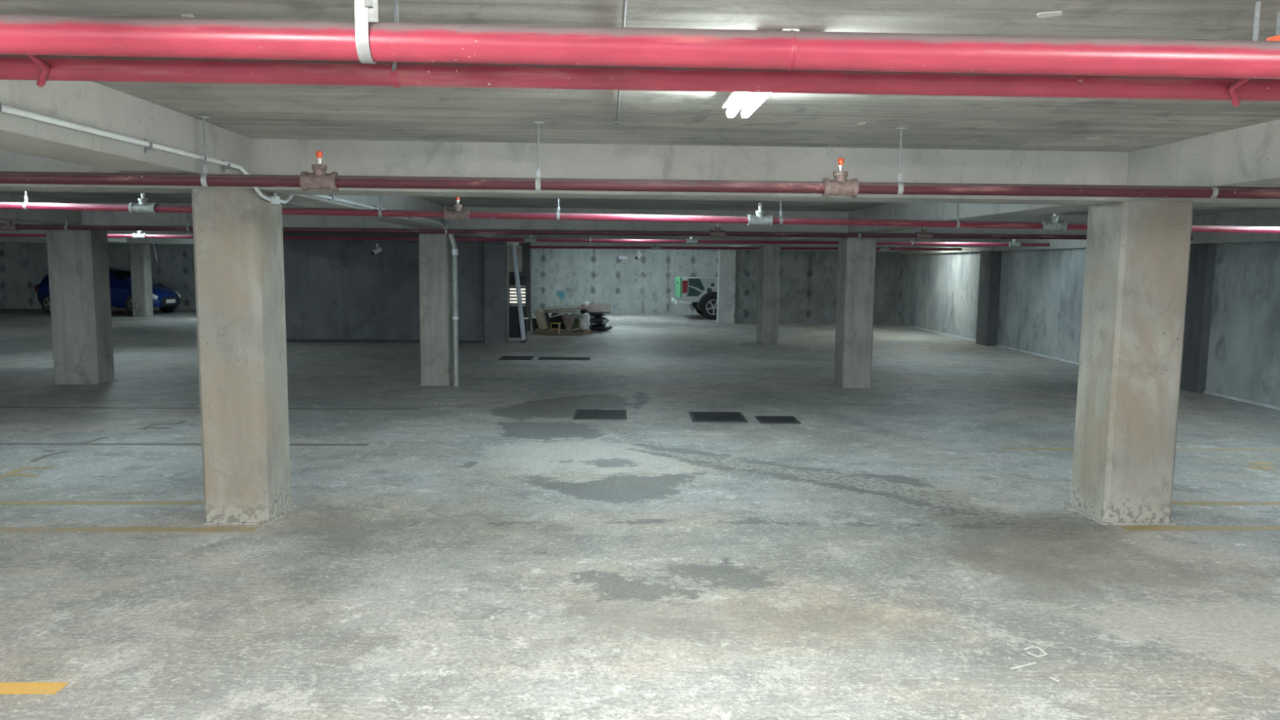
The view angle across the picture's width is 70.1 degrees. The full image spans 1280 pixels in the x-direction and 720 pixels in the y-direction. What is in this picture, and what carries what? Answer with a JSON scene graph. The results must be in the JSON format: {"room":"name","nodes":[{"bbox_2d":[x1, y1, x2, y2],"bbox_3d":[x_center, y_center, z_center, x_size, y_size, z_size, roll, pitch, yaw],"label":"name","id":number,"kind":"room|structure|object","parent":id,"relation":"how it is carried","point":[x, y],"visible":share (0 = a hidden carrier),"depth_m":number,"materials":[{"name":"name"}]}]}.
{"room":"parking garage","nodes":[
{"label":"parking garage","id":0,"kind":"room"},
{"bbox_2d":[0,242,717,314],"bbox_3d":[-7.407,-2.932,31.988,32.000,2.590,0.254,0,6,-2],"label":"wall","id":1,"kind":"structure","parent":0,"point":[646,284],"depth_m":32.04,"materials":[{"name":"concrete"}]},
{"bbox_2d":[635,250,642,259],"bbox_3d":[-0.077,-3.670,31.931,0.201,0.300,0.292,6,8,43],"label":"security camera","id":2,"kind":"object","parent":1,"relation":"attached to","point":[639,255],"visible":1,"depth_m":31.88,"materials":[{"name":"white plastic"}]},
{"bbox_2d":[282,231,485,340],"bbox_3d":[-5.860,-1.637,19.823,5.020,2.590,0.220,0,6,-2],"label":"wall","id":3,"kind":"structure","parent":0,"point":[335,289],"depth_m":19.73,"materials":[{"name":"concrete"}]},
{"bbox_2d":[370,244,382,255],"bbox_3d":[-5.661,-2.364,19.535,0.167,0.250,0.243,6,8,43],"label":"security camera","id":4,"kind":"object","parent":3,"relation":"attached to","point":[379,249],"visible":1,"depth_m":19.48,"materials":[{"name":"white plastic"}]},
{"bbox_2d":[285,338,484,342],"bbox_3d":[-5.878,-0.415,19.816,5.000,0.060,0.050,0,6,-2],"label":"baseboard","id":5,"kind":"structure","parent":3,"relation":"attached to","point":[286,340],"depth_m":19.79,"materials":[{"name":"paint"}]},
{"bbox_2d":[377,243,504,247],"bbox_3d":[-4.265,-2.414,19.575,2.721,0.161,0.221,0,6,-2],"label":"conduit","id":6,"kind":"object","parent":3,"relation":"attached to","point":[380,243],"visible":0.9,"depth_m":19.63,"materials":[{"name":"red metal"}]},
{"bbox_2d":[506,242,519,339],"bbox_3d":[-3.148,-1.831,21.937,0.200,2.590,3.780,0,6,-2],"label":"wall","id":7,"kind":"structure","parent":0,"point":[508,243],"depth_m":20.81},
{"bbox_2d":[519,242,532,331],"bbox_3d":[-5.666,-2.029,23.573,5.690,2.590,0.500,0,6,-2],"label":"wall","id":8,"kind":"structure","parent":0,"point":[526,252],"depth_m":23.44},
{"bbox_2d":[0,308,1279,719],"bbox_3d":[-6.668,0.421,12.070,31.600,0.002,40.400,0,6,-2],"label":"floor","id":9,"kind":"structure","parent":0,"point":[910,548],"depth_m":5.70,"materials":[{"name":"concrete"}]},
{"bbox_2d":[45,224,118,384],"bbox_3d":[-7.871,-0.779,12.843,0.660,2.203,0.504,0,6,-2],"label":"concrete column","id":10,"kind":"structure","parent":9,"relation":"on","point":[78,270],"depth_m":12.65,"materials":[{"name":"concrete"}]},
{"bbox_2d":[35,267,180,315],"bbox_3d":[-16.975,-2.234,29.334,3.970,1.460,1.920,1,6,5],"label":"car","id":11,"kind":"object","parent":9,"relation":"on","point":[167,300],"visible":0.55,"depth_m":28.64,"materials":[{"name":"blue paint"}]},
{"bbox_2d":[35,284,39,291],"bbox_3d":[-18.919,-2.285,28.773,0.197,0.236,0.220,1,6,5],"label":"tail light","id":12,"kind":"object","parent":11,"relation":"attached to","point":[37,287],"depth_m":28.66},
{"bbox_2d":[160,297,178,305],"bbox_3d":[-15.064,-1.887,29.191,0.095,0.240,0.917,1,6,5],"label":"license plate","id":13,"kind":"object","parent":11,"relation":"attached to","point":[164,300],"depth_m":29.14,"materials":[{"name":"white plastic"}]},
{"bbox_2d":[128,244,153,316],"bbox_3d":[-15.229,-2.435,27.873,0.480,2.203,0.474,0,6,-2],"label":"concrete column","id":14,"kind":"structure","parent":9,"relation":"on","point":[140,254],"depth_m":27.70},
{"bbox_2d":[191,188,297,524],"bbox_3d":[-2.689,-0.026,6.194,0.482,2.203,0.504,0,6,-2],"label":"concrete column","id":15,"kind":"structure","parent":9,"relation":"on","point":[238,234],"depth_m":5.99,"materials":[{"name":"concrete"}]},
{"bbox_2d":[418,233,453,386],"bbox_3d":[-2.911,-0.751,13.072,0.470,2.203,0.464,0,6,-2],"label":"concrete column","id":16,"kind":"structure","parent":9,"relation":"on","point":[435,256],"depth_m":12.87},
{"bbox_2d":[448,233,458,386],"bbox_3d":[-2.623,-0.724,12.836,0.143,2.203,0.090,0,6,-2],"label":"downpipe","id":17,"kind":"object","parent":16,"relation":"attached to","point":[454,251],"visible":0.87,"depth_m":12.81,"materials":[{"name":"white plastic"}]},
{"bbox_2d":[451,248,457,254],"bbox_3d":[-2.589,-1.508,12.755,0.090,0.080,0.090,0,6,-2],"label":"socket","id":18,"kind":"object","parent":17,"relation":"attached to","point":[454,251],"depth_m":12.72,"materials":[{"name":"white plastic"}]},
{"bbox_2d":[483,240,507,343],"bbox_3d":[-3.135,-1.467,19.853,0.460,2.203,0.440,0,6,-2],"label":"concrete column","id":19,"kind":"structure","parent":9,"relation":"on","point":[495,257],"depth_m":19.65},
{"bbox_2d":[508,245,521,337],"bbox_3d":[-2.833,-1.519,20.719,0.300,2.130,0.030,0,6,-2],"label":"board","id":20,"kind":"object","parent":9,"relation":"on","point":[511,268],"visible":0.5,"depth_m":20.63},
{"bbox_2d":[497,355,534,359],"bbox_3d":[-2.273,-0.038,16.816,0.600,0.012,0.620,0,6,-2],"label":"drain cover","id":21,"kind":"object","parent":9,"relation":"on","point":[503,357],"visible":1,"depth_m":16.79,"materials":[{"name":"metal"}]},
{"bbox_2d":[508,271,526,341],"bbox_3d":[-2.753,-1.208,20.543,0.390,1.550,0.190,0,6,-2],"label":"slatted panel","id":22,"kind":"object","parent":9,"relation":"on","point":[513,317],"visible":0.84,"depth_m":20.56,"materials":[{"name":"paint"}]},
{"bbox_2d":[511,244,528,342],"bbox_3d":[-2.636,-1.470,20.153,0.367,2.163,0.430,0,6,-2],"label":"ladder","id":23,"kind":"object","parent":9,"relation":"on","point":[518,290],"visible":1,"depth_m":20.01,"materials":[{"name":"metal"}]},
{"bbox_2d":[531,315,538,332],"bbox_3d":[-2.621,-0.930,23.199,0.290,0.445,0.290,0,6,-2],"label":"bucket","id":24,"kind":"object","parent":9,"relation":"on","point":[535,325],"visible":0.44,"depth_m":23.10,"materials":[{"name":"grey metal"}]},
{"bbox_2d":[533,309,544,328],"bbox_3d":[-2.487,-1.001,22.573,0.270,0.517,0.050,0,6,-2],"label":"board","id":25,"kind":"object","parent":9,"relation":"on","point":[537,313],"visible":1,"depth_m":22.55,"materials":[{"name":"brown wood"}]},
{"bbox_2d":[540,311,547,329],"bbox_3d":[-2.388,-0.985,22.618,0.220,0.464,0.050,0,6,-2],"label":"board","id":26,"kind":"object","parent":25,"relation":"on","point":[541,312],"visible":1,"depth_m":22.60,"materials":[{"name":"brown wood"}]},
{"bbox_2d":[543,311,550,328],"bbox_3d":[-2.309,-0.977,22.642,0.192,0.429,0.030,0,6,-2],"label":"board","id":27,"kind":"object","parent":9,"relation":"on","point":[544,314],"visible":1,"depth_m":22.63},
{"bbox_2d":[550,322,560,334],"bbox_3d":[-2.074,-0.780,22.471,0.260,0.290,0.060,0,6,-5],"label":"stool","id":28,"kind":"object","parent":9,"relation":"on","point":[551,323],"visible":1,"depth_m":22.45,"materials":[{"name":"yellow wood"}]},
{"bbox_2d":[533,331,591,334],"bbox_3d":[-1.907,-0.666,22.549,1.420,0.050,0.100,0,6,-3],"label":"plank","id":29,"kind":"object","parent":9,"relation":"on","point":[544,332],"visible":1,"depth_m":22.51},
{"bbox_2d":[535,328,543,333],"bbox_3d":[-2.476,-0.723,22.512,0.200,0.090,0.120,-1,6,-11],"label":"wood block","id":30,"kind":"object","parent":29,"relation":"on","point":[537,331],"visible":1,"depth_m":22.45,"materials":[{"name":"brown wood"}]},
{"bbox_2d":[543,328,590,331],"bbox_3d":[-1.808,-0.737,22.566,1.150,0.030,0.090,-2,6,-4],"label":"plank","id":31,"kind":"object","parent":29,"relation":"on","point":[579,329],"visible":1,"depth_m":22.51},
{"bbox_2d":[571,317,579,329],"bbox_3d":[-1.620,-0.887,22.595,0.296,0.337,0.328,5,7,36],"label":"sack","id":32,"kind":"object","parent":31,"relation":"on","point":[575,325],"visible":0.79,"depth_m":22.50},
{"bbox_2d":[571,311,582,319],"bbox_3d":[-1.575,-1.092,22.611,0.330,0.210,0.245,0,6,-2],"label":"sack","id":33,"kind":"object","parent":32,"relation":"on","point":[579,315],"visible":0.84,"depth_m":22.54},
{"bbox_2d":[578,315,590,329],"bbox_3d":[-1.351,-0.903,22.520,0.261,0.386,0.255,6,8,44],"label":"bag","id":34,"kind":"object","parent":29,"relation":"on","point":[584,322],"visible":1,"depth_m":22.45,"materials":[{"name":"white plastic"}]},
{"bbox_2d":[534,330,592,333],"bbox_3d":[-1.926,-0.718,23.046,1.450,0.050,0.120,1,6,0],"label":"plank","id":35,"kind":"object","parent":9,"relation":"on","point":[535,331],"visible":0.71,"depth_m":22.99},
{"bbox_2d":[548,312,567,329],"bbox_3d":[-1.990,-0.967,22.872,0.618,0.443,0.482,0,6,-2],"label":"bag","id":36,"kind":"object","parent":35,"relation":"on","point":[558,318],"visible":0.49,"depth_m":22.71,"materials":[{"name":"black plastic"}]},
{"bbox_2d":[545,311,577,312],"bbox_3d":[-1.963,-1.205,22.792,0.800,0.025,0.100,-1,6,-5],"label":"plank","id":37,"kind":"object","parent":36,"relation":"on","point":[545,311],"visible":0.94,"depth_m":22.75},
{"bbox_2d":[537,356,590,359],"bbox_3d":[-1.392,-0.027,16.800,0.950,0.012,0.450,0,6,-2],"label":"drain cover","id":38,"kind":"object","parent":9,"relation":"on","point":[540,357],"visible":1,"depth_m":16.82,"materials":[{"name":"metal"}]},
{"bbox_2d":[561,314,575,332],"bbox_3d":[-1.755,-0.899,22.394,0.330,0.460,0.050,0,6,-2],"label":"cardboard sheet","id":39,"kind":"object","parent":9,"relation":"on","point":[568,319],"visible":1,"depth_m":22.36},
{"bbox_2d":[579,309,592,332],"bbox_3d":[-1.431,-0.983,23.054,0.471,0.596,0.480,0,6,-2],"label":"bag","id":40,"kind":"object","parent":9,"relation":"on","point":[584,311],"visible":0.34,"depth_m":22.98,"materials":[{"name":"fabric"}]},
{"bbox_2d":[543,306,589,311],"bbox_3d":[-1.847,-1.271,22.910,1.150,0.103,0.160,0,6,-4],"label":"plank","id":41,"kind":"object","parent":40,"relation":"on","point":[573,308],"visible":1,"depth_m":22.84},
{"bbox_2d":[546,305,588,308],"bbox_3d":[-1.822,-1.345,23.034,1.050,0.082,0.140,0,6,-1],"label":"plank","id":42,"kind":"object","parent":41,"relation":"on","point":[575,305],"visible":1,"depth_m":22.96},
{"bbox_2d":[581,301,590,307],"bbox_3d":[-1.370,-1.405,23.051,0.208,0.153,0.208,-5,8,-42],"label":"bag","id":43,"kind":"object","parent":42,"relation":"on","point":[584,304],"visible":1,"depth_m":22.98,"materials":[{"name":"white plastic"}]},
{"bbox_2d":[580,302,610,313],"bbox_3d":[-1.130,-1.321,23.264,0.752,0.241,0.385,1,6,0],"label":"board","id":44,"kind":"object","parent":40,"relation":"on","point":[593,308],"visible":0.78,"depth_m":23.22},
{"bbox_2d":[573,408,626,419],"bbox_3d":[-0.459,0.633,10.615,0.623,0.012,0.660,0,6,-2],"label":"drain cover","id":45,"kind":"object","parent":9,"relation":"on","point":[580,414],"visible":1,"depth_m":10.59,"materials":[{"name":"metal"}]},
{"bbox_2d":[590,324,613,331],"bbox_3d":[-1.051,-0.851,23.769,0.686,0.192,0.563,0,6,-2],"label":"bag","id":46,"kind":"object","parent":9,"relation":"on","point":[601,327],"visible":0.91,"depth_m":23.56,"materials":[{"name":"black plastic"}]},
{"bbox_2d":[591,316,608,324],"bbox_3d":[-1.119,-1.035,23.741,0.635,0.187,0.515,0,6,-2],"label":"bag","id":47,"kind":"object","parent":46,"relation":"on","point":[597,320],"visible":0.71,"depth_m":23.59,"materials":[{"name":"black fabric"}]},
{"bbox_2d":[590,312,606,316],"bbox_3d":[-1.121,-1.199,23.723,0.524,0.165,0.436,0,6,-2],"label":"bag","id":48,"kind":"object","parent":47,"relation":"on","point":[591,313],"visible":0.5,"depth_m":23.56,"materials":[{"name":"black plastic"}]},
{"bbox_2d":[671,276,717,319],"bbox_3d":[3.763,-2.311,30.190,5.325,1.860,1.967,0,6,-3],"label":"pickup truck","id":49,"kind":"object","parent":9,"relation":"on","point":[700,292],"visible":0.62,"depth_m":29.19,"materials":[{"name":"white paint"}]},
{"bbox_2d":[682,280,687,293],"bbox_3d":[1.433,-2.340,29.186,0.174,0.400,0.114,0,6,-3],"label":"tail light","id":50,"kind":"object","parent":49,"relation":"attached to","point":[684,282],"depth_m":29.13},
{"bbox_2d":[688,411,747,422],"bbox_3d":[0.895,0.657,10.518,0.640,0.012,0.680,0,6,-2],"label":"drain cover","id":51,"kind":"object","parent":9,"relation":"on","point":[696,416],"visible":1,"depth_m":10.49,"materials":[{"name":"metal"}]},
{"bbox_2d":[716,249,736,323],"bbox_3d":[2.615,-2.230,27.676,0.490,2.203,0.520,0,6,-2],"label":"concrete column","id":52,"kind":"structure","parent":9,"relation":"on","point":[726,259],"depth_m":27.43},
{"bbox_2d":[755,244,780,345],"bbox_3d":[2.869,-1.461,20.388,0.450,2.203,0.644,0,6,-2],"label":"concrete column","id":53,"kind":"structure","parent":9,"relation":"on","point":[769,255],"depth_m":20.10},
{"bbox_2d":[755,415,800,424],"bbox_3d":[1.562,0.680,10.364,0.464,0.012,0.480,0,6,-2],"label":"drain cover","id":54,"kind":"object","parent":9,"relation":"on","point":[762,419],"visible":1,"depth_m":10.33,"materials":[{"name":"metal"}]},
{"bbox_2d":[831,237,876,388],"bbox_3d":[3.136,-0.716,13.328,0.485,2.203,0.534,0,6,-2],"label":"concrete column","id":55,"kind":"structure","parent":9,"relation":"on","point":[856,257],"depth_m":13.11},
{"bbox_2d":[1063,200,1193,524],"bbox_3d":[3.442,0.013,6.423,0.540,2.203,0.514,0,6,-2],"label":"concrete column","id":56,"kind":"structure","parent":9,"relation":"on","point":[1138,252],"depth_m":6.22,"materials":[{"name":"concrete"}]},
{"bbox_2d":[0,0,1279,215],"bbox_3d":[-6.641,-2.173,11.798,31.600,0.182,40.400,0,6,-2],"label":"ceiling","id":57,"kind":"structure","parent":0,"point":[252,111],"depth_m":4.36,"materials":[{"name":"concrete"}]},
{"bbox_2d":[22,191,28,210],"bbox_3d":[-5.415,-1.498,8.041,0.060,0.353,0.072,0,6,-2],"label":"hanger","id":58,"kind":"object","parent":57,"relation":"hanging from","point":[25,202],"visible":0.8,"depth_m":8.04,"materials":[{"name":"metal"}]},
{"bbox_2d":[0,192,1279,233],"bbox_3d":[0.557,-1.334,8.282,14.413,0.274,0.102,0,6,-2],"label":"pipe","id":59,"kind":"object","parent":58,"relation":"hanging from","point":[143,206],"visible":0.89,"depth_m":8.24,"materials":[{"name":"metal"}]},
{"bbox_2d":[0,192,81,223],"bbox_3d":[-7.790,-1.693,9.300,0.440,0.318,6.540,0,6,-2],"label":"ceiling beam","id":60,"kind":"structure","parent":57,"relation":"attached to","point":[48,216],"depth_m":11.64,"materials":[{"name":"concrete"}]},
{"bbox_2d":[0,236,126,242],"bbox_3d":[-15.074,-3.225,23.154,0.440,0.318,6.980,0,6,-2],"label":"ceiling beam","id":61,"kind":"structure","parent":57,"relation":"attached to","point":[109,239],"depth_m":25.68,"materials":[{"name":"concrete"}]},
{"bbox_2d":[63,200,67,230],"bbox_3d":[-7.665,-1.933,12.187,0.060,0.401,0.074,0,6,-2],"label":"hanger","id":62,"kind":"object","parent":57,"relation":"hanging from","point":[66,221],"visible":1,"depth_m":12.19,"materials":[{"name":"metal"}]},
{"bbox_2d":[0,220,1192,240],"bbox_3d":[-0.749,-1.791,12.462,16.964,0.236,0.104,0,6,-2],"label":"pipe","id":63,"kind":"object","parent":62,"relation":"hanging from","point":[8,225],"visible":0.85,"depth_m":12.44,"materials":[{"name":"metal"}]},
{"bbox_2d":[0,80,217,173],"bbox_3d":[-2.402,-0.510,-1.417,0.415,0.318,13.470,0,6,-2],"label":"ceiling beam","id":64,"kind":"structure","parent":57,"relation":"attached to","point":[92,104],"depth_m":4.14,"materials":[{"name":"concrete"}]},
{"bbox_2d":[0,102,444,228],"bbox_3d":[-2.478,-1.217,6.754,0.052,0.208,11.863,0,6,-2],"label":"conduit pipe","id":65,"kind":"object","parent":64,"relation":"attached to","point":[274,199],"visible":0.88,"depth_m":4.46,"materials":[{"name":"white plastic"}]},
{"bbox_2d":[0,13,1279,79],"bbox_3d":[0.047,-0.848,2.478,5.480,0.106,0.106,0,6,-2],"label":"pipe","id":66,"kind":"object","parent":64,"relation":"attached to","point":[20,34],"visible":1,"depth_m":2.44,"materials":[{"name":"metal"}]},
{"bbox_2d":[354,0,377,63],"bbox_3d":[-0.726,-0.917,2.438,0.051,0.240,0.128,0,6,-2],"label":"strap","id":67,"kind":"object","parent":66,"relation":"attached to","point":[366,11],"visible":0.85,"depth_m":2.39,"materials":[{"name":"metal"}]},
{"bbox_2d":[159,231,193,233],"bbox_3d":[-8.050,-2.426,16.246,0.440,0.318,6.600,0,6,-2],"label":"ceiling beam","id":68,"kind":"structure","parent":57,"relation":"attached to","point":[182,232],"depth_m":15.93,"materials":[{"name":"concrete"}]},
{"bbox_2d":[160,244,193,245],"bbox_3d":[-15.302,-3.865,29.216,0.440,0.318,4.380,0,6,-2],"label":"ceiling beam","id":69,"kind":"structure","parent":57,"relation":"attached to","point":[161,244],"depth_m":30.26,"materials":[{"name":"concrete"}]},
{"bbox_2d":[185,201,190,231],"bbox_3d":[-6.066,-1.925,12.248,0.060,0.397,0.074,0,6,-2],"label":"hanger","id":70,"kind":"object","parent":57,"relation":"hanging from","point":[188,226],"visible":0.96,"depth_m":12.24,"materials":[{"name":"metal"}]},
{"bbox_2d":[197,115,210,186],"bbox_3d":[-2.371,-1.133,4.974,0.060,0.376,0.076,0,6,-2],"label":"hanger","id":71,"kind":"object","parent":57,"relation":"hanging from","point":[203,176],"visible":0.89,"depth_m":4.96,"materials":[{"name":"metal"}]},
{"bbox_2d":[0,151,1279,199],"bbox_3d":[1.656,-1.017,5.137,12.260,0.222,0.106,0,6,-2],"label":"pipe","id":72,"kind":"object","parent":71,"relation":"hanging from","point":[319,180],"visible":1,"depth_m":5.05,"materials":[{"name":"metal"}]},
{"bbox_2d":[216,126,252,174],"bbox_3d":[-2.669,-1.246,5.549,0.403,0.318,0.550,0,6,-2],"label":"ceiling beam","id":73,"kind":"structure","parent":57,"relation":"attached to","point":[232,147],"depth_m":5.54,"materials":[{"name":"concrete"}]},
{"bbox_2d":[281,194,444,227],"bbox_3d":[-2.811,-1.661,9.490,0.415,0.318,6.540,0,6,-2],"label":"ceiling beam","id":74,"kind":"structure","parent":57,"relation":"attached to","point":[388,202],"depth_m":9.64,"materials":[{"name":"concrete"}]},
{"bbox_2d":[377,195,382,217],"bbox_3d":[-2.322,-1.468,8.160,0.060,0.374,0.072,0,6,-2],"label":"hanger","id":75,"kind":"object","parent":57,"relation":"hanging from","point":[380,209],"visible":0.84,"depth_m":8.16,"materials":[{"name":"metal"}]},
{"bbox_2d":[390,62,401,88],"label":"hook","id":76,"kind":"object","parent":57,"relation":"hanging from","point":[393,77],"depth_m":2.76,"materials":[{"name":"red paint"}]},
{"bbox_2d":[393,0,399,22],"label":"hook","id":77,"kind":"object","parent":57,"relation":"hanging from","point":[395,2],"depth_m":2.54,"materials":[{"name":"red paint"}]},
{"bbox_2d":[444,204,448,234],"bbox_3d":[-2.629,-1.907,12.379,0.060,0.390,0.074,0,6,-2],"label":"hanger","id":78,"kind":"object","parent":57,"relation":"hanging from","point":[446,228],"visible":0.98,"depth_m":12.37,"materials":[{"name":"metal"}]},
{"bbox_2d":[0,237,901,252],"bbox_3d":[-7.518,-3.553,27.126,31.000,0.340,0.420,0,6,-2],"label":"ceiling beam","id":79,"kind":"structure","parent":57,"relation":"attached to","point":[148,241],"depth_m":27.11,"materials":[{"name":"concrete"}]},
{"bbox_2d":[453,233,502,237],"bbox_3d":[-3.072,-2.394,16.436,0.415,0.318,6.600,0,6,-2],"label":"ceiling beam","id":80,"kind":"structure","parent":57,"relation":"attached to","point":[466,235],"depth_m":16.70,"materials":[{"name":"concrete"}]},
{"bbox_2d":[0,229,996,247],"bbox_3d":[-7.367,-2.778,19.767,30.750,0.340,0.420,0,6,-2],"label":"ceiling beam","id":81,"kind":"structure","parent":57,"relation":"attached to","point":[20,231],"depth_m":19.89,"materials":[{"name":"concrete"}]},
{"bbox_2d":[533,121,543,191],"bbox_3d":[-0.562,-1.123,5.043,0.060,0.373,0.076,0,6,-2],"label":"hanger","id":82,"kind":"object","parent":57,"relation":"hanging from","point":[538,177],"visible":0.94,"depth_m":5.03,"materials":[{"name":"metal"}]},
{"bbox_2d":[0,201,1088,235],"bbox_3d":[-7.105,-2.042,12.790,30.750,0.340,0.420,0,6,-2],"label":"ceiling beam","id":83,"kind":"structure","parent":57,"relation":"attached to","point":[88,217],"depth_m":12.83,"materials":[{"name":"concrete"}]},
{"bbox_2d":[556,198,559,220],"bbox_3d":[-0.735,-1.452,8.221,0.060,0.386,0.072,0,6,-2],"label":"hanger","id":84,"kind":"object","parent":57,"relation":"hanging from","point":[557,207],"visible":0.78,"depth_m":8.22,"materials":[{"name":"metal"}]},
{"bbox_2d":[613,0,626,124],"bbox_3d":[-0.062,-1.104,3.227,0.028,0.020,3.450,0,6,-2],"label":"conduit","id":85,"kind":"object","parent":57,"relation":"attached to","point":[616,122],"visible":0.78,"depth_m":4.01,"materials":[{"name":"grey metal"}]},
{"bbox_2d":[0,138,1279,207],"bbox_3d":[-6.846,-1.312,5.874,30.750,0.340,0.420,0,6,-2],"label":"ceiling beam","id":86,"kind":"structure","parent":57,"relation":"attached to","point":[268,156],"depth_m":5.94,"materials":[{"name":"concrete"}]},
{"bbox_2d":[720,244,758,246],"bbox_3d":[2.783,-3.112,23.835,0.460,0.318,6.980,0,6,-2],"label":"ceiling beam","id":87,"kind":"structure","parent":57,"relation":"attached to","point":[721,245],"depth_m":23.49,"materials":[{"name":"concrete"}]},
{"bbox_2d":[528,244,961,251],"bbox_3d":[2.531,-2.697,21.545,10.268,0.243,0.104,0,6,-2],"label":"pipe","id":88,"kind":"object","parent":87,"relation":"attached to","point":[655,246],"visible":0.79,"depth_m":21.50,"materials":[{"name":"metal"}]},
{"bbox_2d":[722,28,799,118],"bbox_3d":[0.470,-1.095,3.585,0.144,0.101,1.204,0,6,-2],"label":"lamp","id":89,"kind":"object","parent":57,"relation":"attached to","point":[748,102],"visible":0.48,"depth_m":3.88,"materials":[{"name":"white glass"}]},
{"bbox_2d":[779,200,782,224],"bbox_3d":[1.284,-1.433,8.299,0.060,0.400,0.072,0,6,-2],"label":"hanger","id":90,"kind":"object","parent":57,"relation":"hanging from","point":[780,211],"visible":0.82,"depth_m":8.30,"materials":[{"name":"metal"}]},
{"bbox_2d":[763,236,836,240],"bbox_3d":[3.051,-2.356,16.670,0.460,0.318,6.600,0,6,-2],"label":"ceiling beam","id":91,"kind":"structure","parent":57,"relation":"attached to","point":[767,238],"depth_m":17.02,"materials":[{"name":"concrete"}]},
{"bbox_2d":[895,127,906,195],"bbox_3d":[1.460,-1.111,5.120,0.060,0.370,0.076,0,6,-2],"label":"hanger","id":92,"kind":"object","parent":57,"relation":"hanging from","point":[900,190],"visible":0.91,"depth_m":5.11,"materials":[{"name":"metal"}]},
{"bbox_2d":[955,203,959,227],"bbox_3d":[2.916,-1.417,8.362,0.060,0.411,0.072,0,6,-2],"label":"hanger","id":93,"kind":"object","parent":57,"relation":"hanging from","point":[957,220],"visible":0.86,"depth_m":8.36,"materials":[{"name":"metal"}]},
{"bbox_2d":[848,202,1088,232],"bbox_3d":[3.312,-1.623,9.724,0.460,0.318,6.540,0,6,-2],"label":"ceiling beam","id":94,"kind":"structure","parent":57,"relation":"attached to","point":[891,211],"depth_m":9.28,"materials":[{"name":"concrete"}]},
{"bbox_2d":[899,208,1279,254],"bbox_3d":[8.068,-1.546,9.997,0.360,0.410,35.628,1,6,0],"label":"ceiling beam","id":95,"kind":"structure","parent":57,"relation":"attached to","point":[1264,217],"depth_m":12.54,"materials":[{"name":"concrete"}]},
{"bbox_2d":[1127,141,1188,198],"bbox_3d":[3.466,-1.207,5.784,0.448,0.318,0.550,0,6,-2],"label":"ceiling beam","id":96,"kind":"structure","parent":57,"relation":"attached to","point":[1157,166],"depth_m":5.75,"materials":[{"name":"concrete"}]},
{"bbox_2d":[1207,133,1217,199],"bbox_3d":[3.261,-1.101,5.188,0.060,0.368,0.076,0,6,-2],"label":"hanger","id":97,"kind":"object","parent":57,"relation":"hanging from","point":[1215,193],"visible":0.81,"depth_m":5.17,"materials":[{"name":"metal"}]},
{"bbox_2d":[1176,119,1279,187],"bbox_3d":[3.721,-0.472,-1.183,0.460,0.318,13.470,0,6,-2],"label":"ceiling beam","id":98,"kind":"structure","parent":57,"relation":"attached to","point":[1249,156],"depth_m":5.02,"materials":[{"name":"concrete"}]},
{"bbox_2d":[1226,0,1261,106],"bbox_3d":[1.837,-0.920,2.771,0.053,0.252,0.295,3,6,21],"label":"hook","id":99,"kind":"object","parent":57,"relation":"hanging from","point":[1232,91],"visible":0.73,"depth_m":2.77,"materials":[{"name":"red paint"}]},
{"bbox_2d":[0,54,1279,101],"bbox_3d":[0.053,-0.877,2.828,5.970,0.086,0.082,0,6,-2],"label":"pipe","id":100,"kind":"object","parent":99,"relation":"hanging from","point":[12,67],"visible":0.73,"depth_m":2.79,"materials":[{"name":"metal"}]},
{"bbox_2d":[26,54,50,87],"bbox_3d":[-1.749,-0.887,2.640,0.050,0.145,0.290,-2,7,-24],"label":"hook","id":101,"kind":"object","parent":100,"relation":"on","point":[46,68],"visible":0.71,"depth_m":2.71,"materials":[{"name":"red paint"}]},
{"bbox_2d":[1266,11,1279,40],"bbox_3d":[1.913,-0.986,2.735,0.060,0.112,0.058,0,6,-2],"label":"sprinkler head","id":102,"kind":"object","parent":57,"relation":"attached to","point":[1277,37],"visible":0.5,"depth_m":2.73,"materials":[{"name":"grey metal"}]},
{"bbox_3d":[-0.914,-2.360,16.823,0.060,0.383,0.074,0,6,-2],"label":"hanger","id":103,"kind":"object","parent":57,"relation":"hanging from","visible":0},
{"bbox_2d":[0,231,1049,247],"bbox_3d":[-2.417,-2.269,16.776,20.239,0.238,0.104,0,6,-2],"label":"pipe","id":104,"kind":"object","parent":103,"relation":"hanging from","point":[139,235],"visible":0.81,"depth_m":16.81,"materials":[{"name":"metal"}]},
{"bbox_2d":[734,249,902,324],"bbox_3d":[5.561,-2.358,27.808,5.395,2.590,0.250,0,6,-2],"label":"wall","id":105,"kind":"structure","parent":0,"point":[808,279],"depth_m":27.69,"materials":[{"name":"concrete"}]},
{"bbox_2d":[975,250,1001,346],"bbox_3d":[7.933,-1.406,20.702,0.309,2.130,0.650,0,6,-2],"label":"concrete column","id":106,"kind":"structure","parent":0,"point":[990,261],"depth_m":20.46,"materials":[{"name":"concrete"}]},
{"bbox_2d":[900,241,1279,407],"bbox_3d":[8.257,-0.471,10.121,0.300,2.590,35.625,1,6,0],"label":"wall","id":107,"kind":"structure","parent":0,"point":[1041,297],"depth_m":17.20,"materials":[{"name":"concrete"}]},
{"bbox_2d":[910,325,1279,409],"bbox_3d":[8.038,-0.031,17.656,0.025,0.035,18.509,1,6,0],"label":"baseboard","id":108,"kind":"structure","parent":107,"relation":"attached to","point":[1002,346],"depth_m":17.01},
{"bbox_2d":[1180,243,1216,392],"bbox_3d":[8.048,-0.610,13.143,0.183,2.130,0.450,0,6,-2],"label":"concrete column","id":109,"kind":"structure","parent":0,"point":[1202,256],"depth_m":13.02,"materials":[{"name":"concrete"}]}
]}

